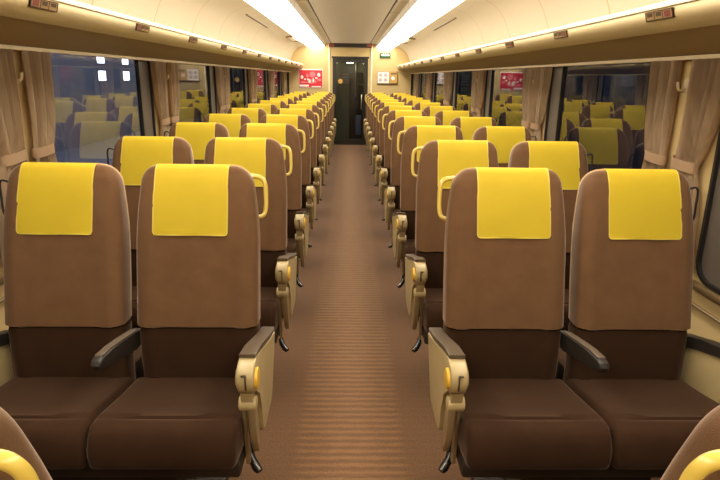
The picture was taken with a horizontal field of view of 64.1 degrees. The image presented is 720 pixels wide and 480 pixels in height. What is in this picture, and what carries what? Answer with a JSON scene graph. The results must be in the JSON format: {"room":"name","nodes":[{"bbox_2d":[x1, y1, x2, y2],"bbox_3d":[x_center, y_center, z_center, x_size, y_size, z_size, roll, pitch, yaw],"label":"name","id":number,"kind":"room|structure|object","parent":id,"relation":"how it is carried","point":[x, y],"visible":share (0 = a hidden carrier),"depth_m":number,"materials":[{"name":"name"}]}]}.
{"room":"train carriage","nodes":[
{"label":"train carriage","id":0,"kind":"room"},
{"bbox_2d":[0,50,282,330],"bbox_3d":[-1.562,-1.154,5.674,0.045,1.245,16.800,0,16,-1],"label":"wall","id":1,"kind":"structure","parent":0,"point":[28,138],"depth_m":2.54,"materials":[{"name":"plastic"}]},
{"bbox_2d":[134,60,156,135],"bbox_3d":[-1.506,-0.632,3.440,0.075,0.970,1.625,0,16,-1],"label":"window","id":2,"kind":"structure","parent":1,"relation":"in","point":[142,68],"depth_m":4.05,"materials":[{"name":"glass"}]},
{"bbox_2d":[207,66,217,113],"bbox_3d":[-1.542,-1.191,5.412,0.075,0.970,1.625,0,16,-1],"label":"window","id":3,"kind":"structure","parent":1,"relation":"in","point":[211,75],"depth_m":6.03,"materials":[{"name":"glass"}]},
{"bbox_2d":[243,69,248,106],"bbox_3d":[-1.578,-1.750,7.384,0.075,0.970,1.625,0,16,-1],"label":"window","id":4,"kind":"structure","parent":1,"relation":"in","point":[245,71],"depth_m":8.02,"materials":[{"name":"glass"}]},
{"bbox_2d":[257,70,268,102],"bbox_3d":[-1.614,-2.309,9.356,0.075,0.970,1.625,0,16,-1],"label":"window","id":5,"kind":"structure","parent":1,"relation":"in","point":[262,75],"depth_m":9.56,"materials":[{"name":"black glass"}]},
{"bbox_2d":[274,71,281,97],"bbox_3d":[-1.650,-2.868,11.328,0.075,0.970,1.625,0,16,-1],"label":"window","id":6,"kind":"structure","parent":1,"relation":"in","point":[278,77],"depth_m":11.70,"materials":[{"name":"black glass"}]},
{"bbox_2d":[286,72,288,93],"bbox_3d":[-1.681,-3.363,13.073,0.075,0.970,1.155,0,16,-1],"label":"window","id":7,"kind":"structure","parent":1,"relation":"in","point":[287,73],"depth_m":13.40,"materials":[{"name":"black glass"}]},
{"bbox_2d":[73,0,305,60],"bbox_3d":[-1.343,-2.006,5.436,0.530,0.640,16.800,0,16,-1],"label":"ceiling","id":8,"kind":"structure","parent":0,"point":[226,21],"depth_m":5.56,"materials":[{"name":"plastic"}]},
{"bbox_2d":[0,0,302,71],"bbox_3d":[-1.358,-1.769,5.503,0.342,0.187,16.800,0,16,-1],"label":"luggage rack","id":9,"kind":"object","parent":8,"relation":"attached to","point":[77,28],"visible":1,"depth_m":2.85,"materials":[{"name":"plastic"}]},
{"bbox_2d":[0,48,26,263],"bbox_3d":[-1.444,-0.332,2.345,0.056,0.860,0.291,0,16,-1],"label":"curtain","id":10,"kind":"object","parent":9,"relation":"hanging from","point":[13,153],"visible":0.48,"depth_m":2.34,"materials":[{"name":"beige fabric"}]},
{"bbox_2d":[20,50,56,162],"bbox_3d":[-1.450,-0.420,2.657,0.056,0.860,0.226,0,16,-1],"label":"curtain","id":11,"kind":"object","parent":9,"relation":"hanging from","point":[37,68],"visible":0.6,"depth_m":2.58,"materials":[{"name":"beige fabric"}]},
{"bbox_2d":[27,0,58,11],"bbox_3d":[-1.128,-0.839,2.049,0.020,0.032,0.190,0,16,-1],"label":"number plate","id":12,"kind":"object","parent":9,"relation":"attached to","point":[46,5],"visible":1,"depth_m":2.05,"materials":[{"name":"plastic"}]},
{"bbox_2d":[135,23,149,32],"bbox_3d":[-1.146,-1.117,3.031,0.020,0.032,0.190,0,16,-1],"label":"number plate","id":13,"kind":"object","parent":9,"relation":"attached to","point":[139,27],"visible":1,"depth_m":3.01,"materials":[{"name":"plastic"}]},
{"bbox_2d":[150,61,169,136],"bbox_3d":[-1.481,-0.891,4.317,0.061,0.860,0.291,0,16,-1],"label":"curtain","id":14,"kind":"object","parent":9,"relation":"hanging from","point":[158,68],"visible":0.57,"depth_m":4.25,"materials":[{"name":"beige fabric"}]},
{"bbox_2d":[166,62,179,124],"bbox_3d":[-1.486,-0.979,4.629,0.056,0.860,0.225,0,16,-1],"label":"curtain","id":15,"kind":"object","parent":9,"relation":"hanging from","point":[172,68],"visible":0.55,"depth_m":4.54,"materials":[{"name":"beige fabric"}]},
{"bbox_2d":[188,37,197,42],"bbox_3d":[-1.164,-1.395,4.012,0.020,0.032,0.190,0,16,-1],"label":"number plate","id":16,"kind":"object","parent":9,"relation":"attached to","point":[191,39],"visible":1,"depth_m":3.99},
{"bbox_2d":[215,66,225,113],"bbox_3d":[-1.516,-1.450,6.289,0.056,0.860,0.291,0,16,-1],"label":"curtain","id":17,"kind":"object","parent":9,"relation":"hanging from","point":[219,70],"visible":0.65,"depth_m":6.22,"materials":[{"name":"beige fabric"}]},
{"bbox_2d":[224,67,229,113],"bbox_3d":[-1.522,-1.538,6.601,0.056,0.860,0.226,0,16,-1],"label":"curtain","id":18,"kind":"object","parent":9,"relation":"hanging from","point":[226,69],"visible":0.51,"depth_m":6.51,"materials":[{"name":"beige fabric"}]},
{"bbox_2d":[248,69,254,103],"bbox_3d":[-1.553,-2.009,8.261,0.061,0.860,0.291,0,16,-1],"label":"curtain","id":19,"kind":"object","parent":9,"relation":"hanging from","point":[250,71],"visible":0.56,"depth_m":8.16,"materials":[{"name":"beige fabric"}]},
{"bbox_2d":[253,69,257,103],"bbox_3d":[-1.558,-2.097,8.573,0.056,0.860,0.225,0,16,-1],"label":"curtain","id":20,"kind":"object","parent":9,"relation":"hanging from","point":[254,70],"visible":0.48,"depth_m":8.47,"materials":[{"name":"beige fabric"}]},
{"bbox_2d":[268,70,272,97],"bbox_3d":[-1.588,-2.567,10.233,0.056,0.860,0.291,0,16,-1],"label":"curtain","id":21,"kind":"object","parent":9,"relation":"hanging from","point":[270,80],"visible":0.58,"depth_m":10.14,"materials":[{"name":"beige fabric"}]},
{"bbox_2d":[272,71,274,97],"bbox_3d":[-1.594,-2.656,10.545,0.056,0.860,0.226,0,16,-1],"label":"curtain","id":22,"kind":"object","parent":9,"relation":"hanging from","point":[273,73],"visible":0.25,"depth_m":10.46,"materials":[{"name":"beige fabric"}]},
{"bbox_2d":[281,72,284,94],"bbox_3d":[-1.625,-3.127,12.205,0.061,0.860,0.291,0,16,-1],"label":"curtain","id":23,"kind":"object","parent":9,"relation":"hanging from","point":[282,73],"visible":0.55,"depth_m":12.10,"materials":[{"name":"beige fabric"}]},
{"bbox_2d":[245,14,268,27],"bbox_3d":[-1.290,-2.774,7.299,0.030,0.020,1.800,0,16,-1],"label":"ceiling vent","id":24,"kind":"object","parent":8,"relation":"in","point":[248,15],"visible":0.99,"depth_m":7.11,"materials":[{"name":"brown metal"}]},
{"bbox_2d":[245,0,323,48],"bbox_3d":[-0.875,-2.245,5.393,0.400,0.124,16.770,0,16,-1],"label":"ceiling light","id":25,"kind":"object","parent":8,"relation":"attached to","point":[283,13],"visible":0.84,"depth_m":6.63,"materials":[{"name":"white plastic"}]},
{"bbox_2d":[286,36,298,41],"bbox_3d":[-1.263,-3.764,10.761,0.124,0.032,1.240,0,16,-1],"label":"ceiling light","id":26,"kind":"object","parent":8,"relation":"attached to","point":[292,38],"visible":0.93,"depth_m":10.69,"materials":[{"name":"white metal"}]},
{"bbox_2d":[289,0,329,45],"bbox_3d":[-0.609,-2.304,5.365,0.136,0.117,16.800,0,16,-1],"label":"ceiling","id":27,"kind":"structure","parent":0,"point":[303,7],"depth_m":7.53,"materials":[{"name":"plastic"}]},
{"bbox_2d":[289,43,410,95],"bbox_3d":[-0.238,-3.508,13.815,3.060,2.415,0.100,0,16,-1],"label":"wall","id":28,"kind":"structure","parent":0,"point":[310,58],"depth_m":13.59,"materials":[{"name":"laminate"}]},
{"bbox_2d":[299,69,322,87],"bbox_3d":[-1.167,-3.834,13.642,0.570,0.430,0.023,0,16,-1],"label":"poster","id":29,"kind":"object","parent":28,"relation":"attached to","point":[308,78],"visible":0.98,"depth_m":13.63,"materials":[{"name":"paper"}]},
{"bbox_2d":[300,73,320,86],"bbox_3d":[-1.179,-3.797,13.641,0.505,0.330,0.002,0,16,-1],"label":"print","id":30,"kind":"object","parent":29,"relation":"attached to","point":[306,79],"depth_m":13.64},
{"bbox_2d":[307,0,330,42],"bbox_3d":[-0.529,-2.341,5.356,0.023,0.038,16.800,0,16,-1],"label":"trim","id":31,"kind":"structure","parent":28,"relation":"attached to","point":[307,0],"depth_m":7.83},
{"bbox_2d":[328,43,329,91],"bbox_3d":[-0.737,-3.467,13.747,0.030,2.360,0.035,0,16,-1],"label":"trim","id":32,"kind":"structure","parent":28,"relation":"attached to","point":[328,43],"depth_m":13.52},
{"bbox_2d":[333,58,367,144],"bbox_3d":[-0.240,-3.314,13.854,0.840,2.020,0.090,0,16,-1],"label":"door","id":33,"kind":"structure","parent":28,"relation":"in","point":[348,60],"depth_m":13.75,"materials":[{"name":"brown metal"}]},
{"bbox_2d":[332,56,368,58],"bbox_3d":[-0.225,-4.294,13.527,0.880,0.045,0.025,0,16,-1],"label":"trim","id":34,"kind":"structure","parent":28,"relation":"attached to","point":[352,57],"depth_m":13.51,"materials":[{"name":"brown metal"}]},
{"bbox_2d":[329,43,371,47],"bbox_3d":[-0.221,-4.539,13.416,1.000,0.093,0.105,0,16,-1],"label":"display panel","id":35,"kind":"object","parent":28,"relation":"attached to","point":[342,45],"visible":0.99,"depth_m":13.37,"materials":[{"name":"plastic"}]},
{"bbox_2d":[370,44,372,92],"bbox_3d":[0.263,-3.459,13.768,0.030,2.360,0.035,0,16,-1],"label":"trim","id":36,"kind":"structure","parent":28,"relation":"attached to","point":[372,44],"depth_m":13.60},
{"bbox_2d":[370,0,396,42],"bbox_3d":[0.383,-2.334,5.375,0.023,0.038,16.800,0,16,-1],"label":"trim","id":37,"kind":"structure","parent":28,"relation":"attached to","point":[396,0],"depth_m":7.64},
{"bbox_2d":[380,53,390,57],"bbox_3d":[0.591,-4.338,13.522,0.250,0.115,0.040,0,16,-1],"label":"exit sign","id":38,"kind":"object","parent":28,"relation":"attached to","point":[382,55],"visible":1,"depth_m":13.50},
{"bbox_2d":[377,71,397,84],"bbox_3d":[0.653,-3.844,13.669,0.490,0.305,0.030,0,16,-1],"label":"framed notice","id":39,"kind":"object","parent":28,"relation":"attached to","point":[383,78],"visible":1,"depth_m":13.66,"materials":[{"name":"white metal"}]},
{"bbox_2d":[379,73,386,81],"bbox_3d":[0.544,-3.857,13.648,0.198,0.194,0.001,0,16,-1],"label":"print","id":40,"kind":"object","parent":39,"relation":"attached to","point":[380,74],"depth_m":13.65},
{"bbox_2d":[336,62,363,139],"bbox_3d":[-0.254,-3.619,14.636,1.240,2.300,1.540,0,16,-1],"label":"wall","id":41,"kind":"structure","parent":0,"point":[342,92],"depth_m":15.36,"materials":[{"name":"metal"}]},
{"bbox_2d":[340,71,347,85],"bbox_3d":[-0.420,-4.267,15.190,0.220,0.360,0.034,0,16,-1],"label":"panel","id":42,"kind":"object","parent":41,"relation":"attached to","point":[343,74],"visible":0.92,"depth_m":15.17,"materials":[{"name":"grey"}]},
{"bbox_2d":[349,72,362,137],"bbox_3d":[-0.110,-3.592,15.394,0.360,1.720,0.060,0,16,-1],"label":"door","id":43,"kind":"structure","parent":41,"relation":"in","point":[355,109],"depth_m":15.34,"materials":[{"name":"metal"}]},
{"bbox_2d":[356,115,360,134],"bbox_3d":[-0.044,-3.086,15.409,0.140,0.500,0.230,0,16,-1],"label":"waste bin","id":44,"kind":"object","parent":41,"relation":"attached to","point":[358,117],"visible":1,"depth_m":15.30,"materials":[{"name":"metal"}]},
{"bbox_2d":[309,0,395,43],"bbox_3d":[-0.073,-2.332,5.367,0.890,0.050,16.800,0,16,-1],"label":"ceiling","id":45,"kind":"structure","parent":0,"point":[343,21],"depth_m":7.58,"materials":[{"name":"plastic"}]},
{"bbox_2d":[371,0,416,45],"bbox_3d":[0.462,-2.295,5.387,0.136,0.117,16.800,0,16,-1],"label":"ceiling","id":46,"kind":"structure","parent":0,"point":[401,7],"depth_m":7.39,"materials":[{"name":"plastic"}]},
{"bbox_2d":[134,145,660,479],"bbox_3d":[-0.106,-0.004,6.027,3.060,0.080,17.000,0,16,-1],"label":"floor","id":47,"kind":"structure","parent":0,"point":[351,400],"depth_m":3.32,"materials":[{"name":"brown carpet"}]},
{"bbox_2d":[0,407,52,479],"bbox_3d":[-0.882,0.688,1.061,1.102,1.273,0.704,0,16,-1],"label":"seat","id":48,"kind":"object","parent":47,"relation":"on","point":[19,460],"visible":1,"depth_m":0.66,"materials":[{"name":"brown fabric"}]},
{"bbox_2d":[0,162,274,479],"bbox_3d":[-0.880,0.396,2.103,1.102,1.267,0.738,0,16,-1],"label":"seat","id":49,"kind":"object","parent":47,"relation":"on","point":[205,388],"visible":1,"depth_m":2.18,"materials":[{"name":"brown fabric"}]},
{"bbox_2d":[0,377,133,468],"bbox_3d":[-1.125,0.629,2.044,0.479,0.184,0.462,0,16,-1],"label":"cushion","id":50,"kind":"object","parent":49,"relation":"on","point":[57,415],"depth_m":1.97,"materials":[{"name":"brown fabric"}]},
{"bbox_2d":[86,377,244,468],"bbox_3d":[-0.642,0.633,2.054,0.476,0.184,0.462,0,16,-1],"label":"cushion","id":51,"kind":"object","parent":49,"relation":"on","point":[150,422],"depth_m":1.86,"materials":[{"name":"brown fabric"}]},
{"bbox_2d":[107,136,296,379],"bbox_3d":[-0.898,0.118,3.084,1.102,1.267,0.738,0,16,-1],"label":"seat","id":52,"kind":"object","parent":47,"relation":"on","point":[132,155],"visible":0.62,"depth_m":3.16,"materials":[{"name":"brown fabric"}]},
{"bbox_2d":[130,286,140,328],"bbox_3d":[-1.143,0.351,3.025,0.479,0.184,0.462,0,16,-1],"label":"cushion","id":53,"kind":"object","parent":52,"relation":"on","point":[133,318],"depth_m":2.81,"materials":[{"name":"brown fabric"}]},
{"bbox_2d":[260,287,278,331],"bbox_3d":[-0.660,0.355,3.035,0.476,0.184,0.462,0,16,-1],"label":"cushion","id":54,"kind":"object","parent":52,"relation":"on","point":[269,302],"depth_m":2.85,"materials":[{"name":"brown fabric"}]},
{"bbox_2d":[164,122,308,286],"bbox_3d":[-0.916,-0.160,4.065,1.102,1.267,0.738,0,16,-1],"label":"seat","id":55,"kind":"object","parent":47,"relation":"on","point":[197,134],"visible":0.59,"depth_m":4.14,"materials":[{"name":"yellow fabric"}]},
{"bbox_2d":[286,238,295,252],"bbox_3d":[-0.678,0.077,4.016,0.476,0.184,0.462,0,16,-1],"label":"cushion","id":56,"kind":"object","parent":55,"relation":"on","point":[291,243],"depth_m":3.86,"materials":[{"name":"brown fabric"}]},
{"bbox_2d":[200,114,315,246],"bbox_3d":[-0.933,-0.438,5.046,1.102,1.267,0.738,0,16,-1],"label":"seat","id":57,"kind":"object","parent":47,"relation":"on","point":[233,123],"visible":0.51,"depth_m":5.13,"materials":[{"name":"yellow fabric"}]},
{"bbox_2d":[227,108,321,219],"bbox_3d":[-0.951,-0.716,6.027,1.102,1.267,0.738,0,16,-1],"label":"seat","id":58,"kind":"object","parent":47,"relation":"on","point":[255,115],"visible":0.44,"depth_m":6.11,"materials":[{"name":"yellow fabric"}]},
{"bbox_2d":[244,104,324,199],"bbox_3d":[-0.969,-0.994,7.009,1.102,1.267,0.738,0,16,-1],"label":"seat","id":59,"kind":"object","parent":47,"relation":"on","point":[268,108],"visible":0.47,"depth_m":7.09,"materials":[{"name":"yellow fabric"}]},
{"bbox_2d":[257,100,327,185],"bbox_3d":[-0.987,-1.272,7.990,1.102,1.267,0.738,0,16,-1],"label":"seat","id":60,"kind":"object","parent":47,"relation":"on","point":[280,104],"visible":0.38,"depth_m":8.07,"materials":[{"name":"yellow fabric"}]},
{"bbox_2d":[268,98,330,173],"bbox_3d":[-1.005,-1.551,8.971,1.102,1.267,0.738,0,16,-1],"label":"seat","id":61,"kind":"object","parent":47,"relation":"on","point":[287,101],"visible":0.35,"depth_m":9.05,"materials":[{"name":"yellow fabric"}]},
{"bbox_2d":[276,96,331,163],"bbox_3d":[-1.023,-1.829,9.952,1.102,1.267,0.738,0,16,-1],"label":"seat","id":62,"kind":"object","parent":47,"relation":"on","point":[294,98],"visible":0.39,"depth_m":10.04,"materials":[{"name":"yellow fabric"}]},
{"bbox_2d":[282,94,333,156],"bbox_3d":[-1.041,-2.107,10.933,1.102,1.267,0.738,0,16,-1],"label":"seat","id":63,"kind":"object","parent":47,"relation":"on","point":[299,96],"visible":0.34,"depth_m":11.02,"materials":[{"name":"yellow fabric"}]},
{"bbox_2d":[288,93,334,149],"bbox_3d":[-1.059,-2.385,11.915,1.102,1.267,0.738,0,16,-1],"label":"seat","id":64,"kind":"object","parent":47,"relation":"on","point":[304,95],"visible":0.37,"depth_m":12.00,"materials":[{"name":"yellow fabric"}]},
{"bbox_2d":[293,92,335,143],"bbox_3d":[-1.077,-2.663,12.896,1.102,1.267,0.738,0,16,-1],"label":"seat","id":65,"kind":"object","parent":47,"relation":"on","point":[306,93],"visible":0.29,"depth_m":12.99,"materials":[{"name":"yellow fabric"}]},
{"bbox_2d":[364,93,406,144],"bbox_3d":[0.624,-2.649,12.931,1.102,1.267,0.738,0,16,-1],"label":"seat","id":66,"kind":"object","parent":47,"relation":"on","point":[369,94],"visible":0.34,"depth_m":13.01,"materials":[{"name":"yellow fabric"}]},
{"bbox_2d":[365,94,411,149],"bbox_3d":[0.642,-2.371,11.950,1.102,1.267,0.738,0,16,-1],"label":"seat","id":67,"kind":"object","parent":47,"relation":"on","point":[396,96],"visible":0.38,"depth_m":12.03,"materials":[{"name":"yellow fabric"}]},
{"bbox_2d":[366,95,417,156],"bbox_3d":[0.660,-2.092,10.969,1.102,1.267,0.738,0,16,-1],"label":"seat","id":68,"kind":"object","parent":47,"relation":"on","point":[400,98],"visible":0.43,"depth_m":11.05,"materials":[{"name":"yellow fabric"}]},
{"bbox_2d":[368,97,424,164],"bbox_3d":[0.678,-1.814,9.987,1.102,1.267,0.738,0,16,-1],"label":"seat","id":69,"kind":"object","parent":47,"relation":"on","point":[370,132],"visible":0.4,"depth_m":10.07,"materials":[{"name":"yellow fabric"}]},
{"bbox_2d":[370,99,432,173],"bbox_3d":[0.696,-1.536,9.006,1.102,1.267,0.738,0,16,-1],"label":"seat","id":70,"kind":"object","parent":47,"relation":"on","point":[413,103],"visible":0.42,"depth_m":9.09,"materials":[{"name":"yellow fabric"}]},
{"bbox_2d":[372,102,442,185],"bbox_3d":[0.714,-1.258,8.025,1.102,1.267,0.738,0,16,-1],"label":"seat","id":71,"kind":"object","parent":47,"relation":"on","point":[419,106],"visible":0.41,"depth_m":8.10,"materials":[{"name":"yellow fabric"}]},
{"bbox_2d":[375,105,455,200],"bbox_3d":[0.732,-0.980,7.044,1.102,1.267,0.738,0,16,-1],"label":"seat","id":72,"kind":"object","parent":47,"relation":"on","point":[429,110],"visible":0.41,"depth_m":7.12,"materials":[{"name":"yellow fabric"}]},
{"bbox_2d":[379,110,472,220],"bbox_3d":[0.750,-0.702,6.063,1.102,1.267,0.738,0,16,-1],"label":"seat","id":73,"kind":"object","parent":47,"relation":"on","point":[445,117],"visible":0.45,"depth_m":6.14,"materials":[{"name":"yellow fabric"}]},
{"bbox_2d":[384,116,500,247],"bbox_3d":[0.767,-0.424,5.082,1.102,1.267,0.738,0,16,-1],"label":"seat","id":74,"kind":"object","parent":47,"relation":"on","point":[468,126],"visible":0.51,"depth_m":5.16,"materials":[{"name":"yellow fabric"}]},
{"bbox_2d":[392,125,536,287],"bbox_3d":[0.785,-0.145,4.100,1.102,1.267,0.738,0,16,-1],"label":"seat","id":75,"kind":"object","parent":47,"relation":"on","point":[504,138],"visible":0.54,"depth_m":4.17,"materials":[{"name":"yellow fabric"}]},
{"bbox_2d":[404,239,415,262],"bbox_3d":[0.546,0.087,4.041,0.476,0.184,0.462,0,16,-1],"label":"cushion","id":76,"kind":"object","parent":75,"relation":"on","point":[409,246],"depth_m":3.92,"materials":[{"name":"brown fabric"}]},
{"bbox_2d":[405,140,592,379],"bbox_3d":[0.803,0.133,3.119,1.102,1.267,0.738,0,16,-1],"label":"seat","id":77,"kind":"object","parent":47,"relation":"on","point":[439,159],"visible":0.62,"depth_m":3.19,"materials":[{"name":"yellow fabric"}]},
{"bbox_2d":[422,288,443,333],"bbox_3d":[0.564,0.366,3.060,0.476,0.184,0.462,0,16,-1],"label":"cushion","id":78,"kind":"object","parent":77,"relation":"on","point":[432,304],"depth_m":2.88,"materials":[{"name":"brown fabric"}]},
{"bbox_2d":[560,289,569,330],"bbox_3d":[1.047,0.370,3.070,0.479,0.184,0.462,0,16,-1],"label":"cushion","id":79,"kind":"object","parent":77,"relation":"on","point":[566,320],"depth_m":2.85,"materials":[{"name":"brown fabric"}]},
{"bbox_2d":[428,167,719,479],"bbox_3d":[0.821,0.411,2.138,1.102,1.267,0.738,0,16,-1],"label":"seat","id":80,"kind":"object","parent":47,"relation":"on","point":[621,408],"visible":0.99,"depth_m":2.21,"materials":[{"name":"brown fabric"}]},
{"bbox_2d":[458,379,611,469],"bbox_3d":[0.582,0.644,2.079,0.476,0.184,0.462,0,16,-1],"label":"cushion","id":81,"kind":"object","parent":80,"relation":"on","point":[504,424],"depth_m":1.88,"materials":[{"name":"brown fabric"}]},
{"bbox_2d":[565,379,719,469],"bbox_3d":[1.065,0.648,2.089,0.479,0.184,0.462,0,16,-1],"label":"cushion","id":82,"kind":"object","parent":80,"relation":"on","point":[648,421],"depth_m":1.99,"materials":[{"name":"brown fabric"}]},
{"bbox_2d":[660,405,719,479],"bbox_3d":[0.862,0.703,1.097,1.102,1.273,0.704,0,16,-1],"label":"seat","id":83,"kind":"object","parent":47,"relation":"on","point":[698,458],"visible":1,"depth_m":0.68,"materials":[{"name":"brown fabric"}]},
{"bbox_2d":[395,0,669,61],"bbox_3d":[1.187,-1.984,5.489,0.530,0.640,16.800,0,16,-1],"label":"ceiling","id":84,"kind":"structure","parent":0,"point":[478,22],"depth_m":5.17,"materials":[{"name":"plastic"}]},
{"bbox_2d":[376,0,463,49],"bbox_3d":[0.725,-2.231,5.426,0.400,0.124,16.770,0,16,-1],"label":"ceiling light","id":85,"kind":"object","parent":84,"relation":"attached to","point":[422,13],"visible":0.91,"depth_m":6.45,"materials":[{"name":"white plastic"}]},
{"bbox_2d":[433,17,456,30],"bbox_3d":[1.070,-2.754,7.348,0.030,0.020,1.800,0,16,-1],"label":"ceiling vent","id":86,"kind":"object","parent":84,"relation":"in","point":[454,18],"visible":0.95,"depth_m":7.14,"materials":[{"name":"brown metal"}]},
{"bbox_2d":[397,0,719,73],"bbox_3d":[1.195,-1.747,5.556,0.342,0.187,16.800,0,16,-1],"label":"luggage rack","id":87,"kind":"object","parent":84,"relation":"attached to","point":[694,33],"visible":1,"depth_m":2.73,"materials":[{"name":"plastic"}]},
{"bbox_2d":[415,74,418,95],"bbox_3d":[1.206,-3.103,12.264,0.061,0.860,0.291,0,16,-1],"label":"curtain","id":88,"kind":"object","parent":87,"relation":"hanging from","point":[417,75],"visible":0.55,"depth_m":12.16,"materials":[{"name":"beige fabric"}]},
{"bbox_2d":[426,73,428,99],"bbox_3d":[1.238,-2.632,10.604,0.056,0.860,0.226,0,16,-1],"label":"curtain","id":89,"kind":"object","parent":87,"relation":"hanging from","point":[427,74],"visible":0.38,"depth_m":10.51,"materials":[{"name":"beige fabric"}]},
{"bbox_2d":[427,73,432,99],"bbox_3d":[1.243,-2.543,10.291,0.056,0.860,0.291,0,16,-1],"label":"curtain","id":90,"kind":"object","parent":87,"relation":"hanging from","point":[430,74],"visible":0.52,"depth_m":10.17,"materials":[{"name":"beige fabric"}]},
{"bbox_2d":[443,72,446,105],"bbox_3d":[1.274,-2.073,8.631,0.056,0.860,0.225,0,16,-1],"label":"curtain","id":91,"kind":"object","parent":87,"relation":"hanging from","point":[445,73],"visible":0.41,"depth_m":8.54,"materials":[{"name":"beige fabric"}]},
{"bbox_2d":[446,72,452,105],"bbox_3d":[1.278,-1.984,8.320,0.061,0.860,0.291,0,16,-1],"label":"curtain","id":92,"kind":"object","parent":87,"relation":"hanging from","point":[449,74],"visible":0.62,"depth_m":8.23,"materials":[{"name":"beige fabric"}]},
{"bbox_2d":[471,71,477,116],"bbox_3d":[1.310,-1.514,6.660,0.056,0.860,0.226,0,16,-1],"label":"curtain","id":93,"kind":"object","parent":87,"relation":"hanging from","point":[474,84],"visible":0.55,"depth_m":6.56,"materials":[{"name":"beige fabric"}]},
{"bbox_2d":[475,70,486,116],"bbox_3d":[1.315,-1.425,6.348,0.056,0.860,0.291,0,16,-1],"label":"curtain","id":94,"kind":"object","parent":87,"relation":"hanging from","point":[481,73],"visible":0.64,"depth_m":6.24,"materials":[{"name":"beige fabric"}]},
{"bbox_2d":[521,68,534,130],"bbox_3d":[1.346,-0.955,4.687,0.056,0.860,0.225,0,16,-1],"label":"curtain","id":95,"kind":"object","parent":87,"relation":"hanging from","point":[528,75],"visible":0.51,"depth_m":4.59,"materials":[{"name":"beige fabric"}]},
{"bbox_2d":[530,67,552,140],"bbox_3d":[1.350,-0.867,4.376,0.061,0.860,0.291,0,16,-1],"label":"curtain","id":96,"kind":"object","parent":87,"relation":"hanging from","point":[542,75],"visible":0.62,"depth_m":4.32,"materials":[{"name":"beige fabric"}]},
{"bbox_2d":[553,30,568,38],"bbox_3d":[1.075,-1.098,3.076,0.020,0.032,0.190,0,16,-1],"label":"number plate","id":97,"kind":"object","parent":87,"relation":"attached to","point":[562,34],"visible":1,"depth_m":3.06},
{"bbox_2d":[645,7,675,21],"bbox_3d":[1.092,-0.820,2.095,0.020,0.032,0.190,0,16,-1],"label":"number plate","id":98,"kind":"object","parent":87,"relation":"attached to","point":[666,13],"visible":1,"depth_m":2.08,"materials":[{"name":"plastic"}]},
{"bbox_2d":[641,60,682,168],"bbox_3d":[1.382,-0.396,2.716,0.056,0.860,0.226,0,16,-1],"label":"curtain","id":99,"kind":"object","parent":87,"relation":"hanging from","point":[664,75],"visible":0.52,"depth_m":2.63,"materials":[{"name":"beige fabric"}]},
{"bbox_2d":[671,58,719,247],"bbox_3d":[1.387,-0.307,2.404,0.056,0.860,0.291,0,16,-1],"label":"curtain","id":100,"kind":"object","parent":87,"relation":"hanging from","point":[701,113],"visible":0.59,"depth_m":2.35,"materials":[{"name":"beige fabric"}]},
{"bbox_2d":[417,60,719,342],"bbox_3d":[1.382,-1.129,5.735,0.045,1.245,16.800,0,16,-1],"label":"wall","id":101,"kind":"structure","parent":0,"point":[702,325],"depth_m":2.40,"materials":[{"name":"plastic"}]},
{"bbox_2d":[411,74,413,95],"bbox_3d":[1.233,-3.338,13.134,0.075,0.970,1.155,0,16,-1],"label":"window","id":102,"kind":"structure","parent":101,"relation":"in","point":[412,75],"depth_m":13.49,"materials":[{"name":"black glass"}]},
{"bbox_2d":[418,73,425,99],"bbox_3d":[1.265,-2.843,11.388,0.075,0.970,1.625,0,16,-1],"label":"window","id":103,"kind":"structure","parent":101,"relation":"in","point":[422,76],"depth_m":11.65,"materials":[{"name":"clear glass"}]},
{"bbox_2d":[431,72,443,105],"bbox_3d":[1.301,-2.284,9.416,0.075,0.970,1.625,0,16,-1],"label":"window","id":104,"kind":"structure","parent":101,"relation":"in","point":[438,78],"depth_m":9.56,"materials":[{"name":"clear glass"}]},
{"bbox_2d":[451,72,457,108],"bbox_3d":[1.337,-1.725,7.444,0.075,0.970,1.625,0,16,-1],"label":"window","id":105,"kind":"structure","parent":101,"relation":"in","point":[455,74],"depth_m":8.05,"materials":[{"name":"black glass"}]},
{"bbox_2d":[483,70,493,116],"bbox_3d":[1.373,-1.166,5.472,0.075,0.970,1.625,0,16,-1],"label":"window","id":106,"kind":"structure","parent":101,"relation":"in","point":[488,94],"depth_m":6.08,"materials":[{"name":"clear glass"}]},
{"bbox_2d":[543,66,566,140],"bbox_3d":[1.409,-0.607,3.500,0.075,0.970,1.625,0,16,-1],"label":"window","id":107,"kind":"structure","parent":101,"relation":"in","point":[557,84],"depth_m":4.11,"materials":[{"name":"clear glass"}]},
{"bbox_2d":[676,78,688,92],"bbox_3d":[1.399,-0.671,2.497,0.053,0.060,0.036,0,16,-1],"label":"coat hook","id":108,"kind":"object","parent":101,"relation":"attached to","point":[686,81],"visible":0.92,"depth_m":2.50,"materials":[{"name":"plastic"}]},
{"bbox_2d":[692,128,719,305],"bbox_3d":[1.445,-0.048,1.528,0.075,0.970,1.625,0,16,-1],"label":"window","id":109,"kind":"structure","parent":101,"relation":"in","point":[707,273],"depth_m":2.32,"materials":[{"name":"clear glass"}]},
{"bbox_2d":[692,302,719,323],"bbox_3d":[1.344,-0.614,5.880,0.016,0.190,16.800,0,16,-1],"label":"trim","id":110,"kind":"structure","parent":101,"relation":"attached to","point":[696,306],"depth_m":2.33,"materials":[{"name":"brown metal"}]},
{"label":"outside","id":111,"kind":"structure","parent":0,"visible":0},
{"bbox_2d":[55,104,243,165],"bbox_3d":[-5.282,-2.730,16.802,6.450,0.350,46.000,0,16,-1],"label":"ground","id":112,"kind":"structure","parent":111,"point":[96,152],"depth_m":14.13,"materials":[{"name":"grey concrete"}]},
{"bbox_2d":[50,53,206,151],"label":"window","id":113,"kind":"structure","parent":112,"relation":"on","point":[96,98],"depth_m":16.37,"materials":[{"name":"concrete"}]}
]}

